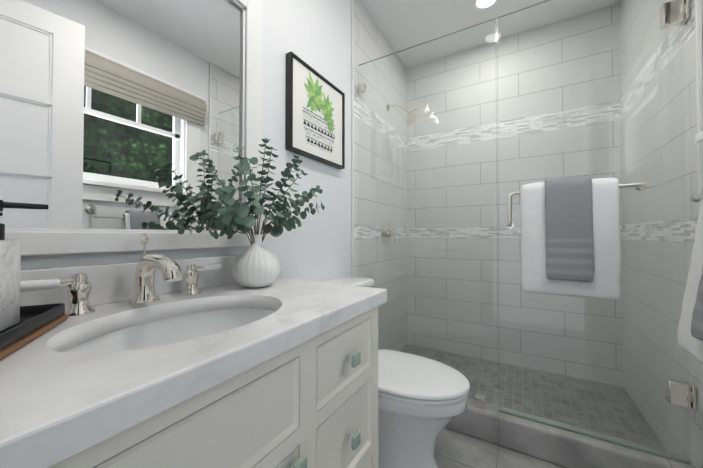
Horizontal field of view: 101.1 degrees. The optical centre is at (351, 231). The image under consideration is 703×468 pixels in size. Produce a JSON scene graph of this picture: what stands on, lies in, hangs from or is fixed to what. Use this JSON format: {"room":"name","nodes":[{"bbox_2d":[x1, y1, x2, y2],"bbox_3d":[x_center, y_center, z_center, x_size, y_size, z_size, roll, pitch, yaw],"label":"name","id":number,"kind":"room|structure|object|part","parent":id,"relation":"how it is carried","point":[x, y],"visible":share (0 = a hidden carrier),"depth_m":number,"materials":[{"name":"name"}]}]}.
{"room":"bathroom","nodes":[
{"label":"bathroom","id":0,"kind":"room"},
{"bbox_2d":[20,0,350,281],"bbox_3d":[-0.220,-0.242,1.592,0.120,2.600,2.900,0,-1,31],"label":"wall","id":1,"kind":"structure","parent":0,"point":[316,36],"depth_m":1.44,"materials":[{"name":"white paint"}]},
{"bbox_2d":[0,0,262,255],"bbox_3d":[-0.595,-0.444,0.809,0.032,0.998,0.873,0,-1,31],"label":"mirror","id":2,"kind":"object","parent":1,"relation":"attached to","point":[115,115],"visible":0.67,"depth_m":0.78,"materials":[{"name":"white mirror"}]},
{"bbox_2d":[285,51,344,168],"bbox_3d":[-0.172,-0.596,1.522,0.035,0.445,0.460,0,-1,31],"label":"framed artwork","id":3,"kind":"object","parent":1,"relation":"attached to","point":[315,115],"visible":1,"depth_m":1.47,"materials":[{"name":"black"}]},
{"bbox_2d":[354,0,406,350],"bbox_3d":[0.263,-0.232,2.276,0.012,2.600,0.990,0,-1,31],"label":"tiled wall","id":4,"kind":"structure","parent":1,"relation":"attached to","point":[371,42],"depth_m":2.20,"materials":[{"name":"grey tile"}]},
{"bbox_2d":[381,222,396,243],"bbox_3d":[0.296,0.017,2.247,0.072,0.175,0.175,0,-1,31],"label":"shower valve","id":5,"kind":"object","parent":4,"relation":"attached to","point":[387,236],"depth_m":2.23,"materials":[{"name":"silver metal"}]},
{"bbox_2d":[386,103,419,125],"bbox_3d":[0.400,-0.919,2.246,0.265,0.211,0.144,0,-1,31],"label":"shower head","id":6,"kind":"object","parent":4,"relation":"attached to","point":[414,115],"depth_m":2.22},
{"bbox_2d":[359,0,619,67],"bbox_3d":[0.486,-1.598,1.194,1.760,0.100,2.900,0,-1,31],"label":"ceiling","id":7,"kind":"structure","parent":0,"point":[402,24],"depth_m":2.10,"materials":[{"name":"white paint"}]},
{"bbox_2d":[473,0,498,10],"bbox_3d":[0.897,-1.534,1.926,0.160,0.008,0.160,0,-1,31],"label":"recessed light","id":8,"kind":"object","parent":7,"relation":"in","point":[480,5],"visible":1,"depth_m":1.96,"materials":[{"name":"white"}]},
{"bbox_2d":[434,427,565,467],"bbox_3d":[0.364,1.099,0.949,1.760,0.100,3.380,0,-1,31],"label":"floor","id":9,"kind":"structure","parent":0,"point":[454,449],"depth_m":1.36,"materials":[{"name":"tile"}]},
{"bbox_2d":[0,233,386,467],"bbox_3d":[-0.360,0.524,0.671,0.563,1.041,0.948,0,-1,31],"label":"bathroom vanity","id":10,"kind":"object","parent":9,"relation":"on","point":[153,360],"visible":0.98,"depth_m":0.56,"materials":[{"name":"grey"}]},
{"bbox_2d":[0,303,68,360],"bbox_3d":[-0.590,0.164,0.432,0.158,0.034,0.318,0,-1,-27],"label":"tray","id":11,"kind":"object","parent":10,"relation":"on","point":[36,321],"visible":0.92,"depth_m":0.50,"materials":[{"name":"brown wood"}]},
{"bbox_2d":[0,200,47,331],"bbox_3d":[-0.594,0.056,0.487,0.107,0.218,0.068,0,-1,-27],"label":"soap dispenser","id":12,"kind":"object","parent":11,"relation":"on","point":[10,258],"visible":1,"depth_m":0.49,"materials":[{"name":"stone"}]},
{"bbox_2d":[20,233,221,315],"bbox_3d":[-0.490,0.095,0.728,0.189,0.181,0.456,0,-1,31],"label":"faucet","id":13,"kind":"object","parent":10,"relation":"on","point":[145,299],"depth_m":0.72,"materials":[{"name":"silver metal"}]},
{"bbox_2d":[65,308,273,352],"bbox_3d":[-0.355,0.300,0.639,0.390,0.150,0.510,0,-1,31],"label":"sink","id":14,"kind":"object","parent":10,"relation":"in","point":[183,325],"depth_m":0.75,"materials":[{"name":"white ceramic"}]},
{"bbox_2d":[174,138,324,287],"bbox_3d":[-0.269,-0.065,0.993,0.263,0.508,0.634,0,-1,31],"label":"vase","id":15,"kind":"object","parent":10,"relation":"on","point":[256,263],"visible":1,"depth_m":0.94,"materials":[{"name":"white ceramic"}]},
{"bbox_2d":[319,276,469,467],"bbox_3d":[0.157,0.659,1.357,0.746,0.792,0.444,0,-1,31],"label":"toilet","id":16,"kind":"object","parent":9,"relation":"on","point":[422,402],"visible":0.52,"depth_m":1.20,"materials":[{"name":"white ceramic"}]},
{"bbox_3d":[-0.069,0.468,1.493,0.222,0.406,0.444,0,-1,31],"label":"tank","id":17,"kind":"part","parent":16,"relation":"part of","materials":[{"name":"white ceramic"}]},
{"bbox_3d":[0.178,0.863,1.341,0.677,0.384,0.378,0,-1,31],"label":"bowl","id":18,"kind":"part","parent":16,"relation":"part of","materials":[{"name":"white ceramic"}]},
{"bbox_3d":[0.249,0.644,1.302,0.531,0.042,0.386,0,-1,31],"label":"seat","id":19,"kind":"part","parent":16,"relation":"part of","materials":[{"name":"white plastic"}]},
{"bbox_2d":[400,344,665,450],"bbox_3d":[0.940,1.048,1.923,1.496,0.030,0.853,0,-1,31],"label":"pan","id":20,"kind":"object","parent":9,"relation":"on","point":[488,375],"depth_m":1.80,"materials":[{"name":"tile"}]},
{"bbox_2d":[491,384,507,391],"bbox_3d":[0.974,1.031,1.902,0.096,0.002,0.096,0,-1,31],"label":"shower drain","id":21,"kind":"object","parent":20,"relation":"on","point":[496,387],"visible":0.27,"depth_m":1.89,"materials":[{"name":"silver metal"}]},
{"bbox_2d":[445,397,693,467],"bbox_3d":[0.692,0.987,1.506,1.495,0.140,0.120,0,-1,31],"label":"curb","id":22,"kind":"object","parent":9,"relation":"on","point":[551,444],"visible":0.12,"depth_m":1.32,"materials":[{"name":"stone"}]},
{"bbox_2d":[358,0,696,464],"bbox_3d":[0.661,-0.094,1.478,1.502,2.019,0.161,0,-1,31],"label":"glass","id":23,"kind":"object","parent":22,"relation":"on","point":[570,236],"visible":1,"depth_m":1.26,"materials":[{"name":"clear glass"}]},
{"bbox_2d":[544,176,593,281],"bbox_3d":[0.956,-0.015,1.282,0.166,0.453,0.126,0,-1,31],"label":"towel","id":24,"kind":"object","parent":23,"relation":"hanging from","point":[568,201],"depth_m":1.23,"materials":[{"name":"grey fabric"}]},
{"bbox_2d":[520,177,620,299],"bbox_3d":[0.955,0.028,1.285,0.350,0.509,0.092,0,-1,31],"label":"towel","id":25,"kind":"object","parent":23,"relation":"hanging from","point":[571,217],"depth_m":1.23,"materials":[{"name":"white fabric"}]},
{"bbox_3d":[1.038,-0.101,1.313,0.662,2.010,0.010,0,-1,31],"label":"door","id":26,"kind":"part","parent":23,"relation":"part of","materials":[{"name":"clear glass"}]},
{"bbox_2d":[702,0,702,47],"bbox_3d":[1.192,-0.254,0.757,0.120,2.600,2.900,0,-1,31],"label":"wall","id":27,"kind":"structure","parent":0,"point":[702,23],"depth_m":1.08,"materials":[{"name":"white paint"}]},
{"bbox_2d":[351,0,702,467],"bbox_3d":[0.655,-0.244,1.460,1.519,2.600,0.016,0,-1,31],"label":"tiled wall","id":28,"kind":"structure","parent":27,"relation":"attached to","point":[699,60],"depth_m":1.08,"materials":[{"name":"white tile"}]},
{"bbox_2d":[619,0,701,467],"bbox_3d":[1.560,-0.243,1.509,0.012,2.600,0.990,0,-1,31],"label":"tiled wall","id":29,"kind":"structure","parent":27,"relation":"attached to","point":[688,223],"depth_m":1.40,"materials":[{"name":"grey tile"}]},
{"bbox_2d":[677,186,702,362],"bbox_3d":[0.952,0.077,0.672,0.210,0.533,0.667,0,-1,31],"label":"towel","id":30,"kind":"object","parent":27,"relation":"attached to","point":[690,333],"visible":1,"depth_m":0.81,"materials":[{"name":"white fabric"}]},
{"bbox_2d":[691,267,702,340],"bbox_3d":[0.911,0.053,0.640,0.173,0.440,0.190,0,-1,31],"label":"towel","id":31,"kind":"object","parent":30,"relation":"hanging from","point":[697,316],"depth_m":0.73,"materials":[{"name":"grey fabric"}]},
{"bbox_2d":[695,131,702,142],"bbox_3d":[0.996,-0.715,0.481,0.170,0.985,1.195,0,-1,31],"label":"window","id":32,"kind":"structure","parent":27,"relation":"in","point":[698,137],"depth_m":1.01,"materials":[{"name":"white"}]},
{"bbox_3d":[1.194,-0.231,2.371,1.520,2.600,0.120,0,-1,31],"label":"wall","id":33,"kind":"structure","parent":0,"visible":0},
{"bbox_2d":[406,3,623,386],"bbox_3d":[1.160,-0.232,2.313,1.496,2.600,0.012,0,-1,31],"label":"shower wall tile","id":34,"kind":"structure","parent":33,"relation":"attached to","point":[556,92],"depth_m":2.27,"materials":[{"name":"grey tile"}]}
]}

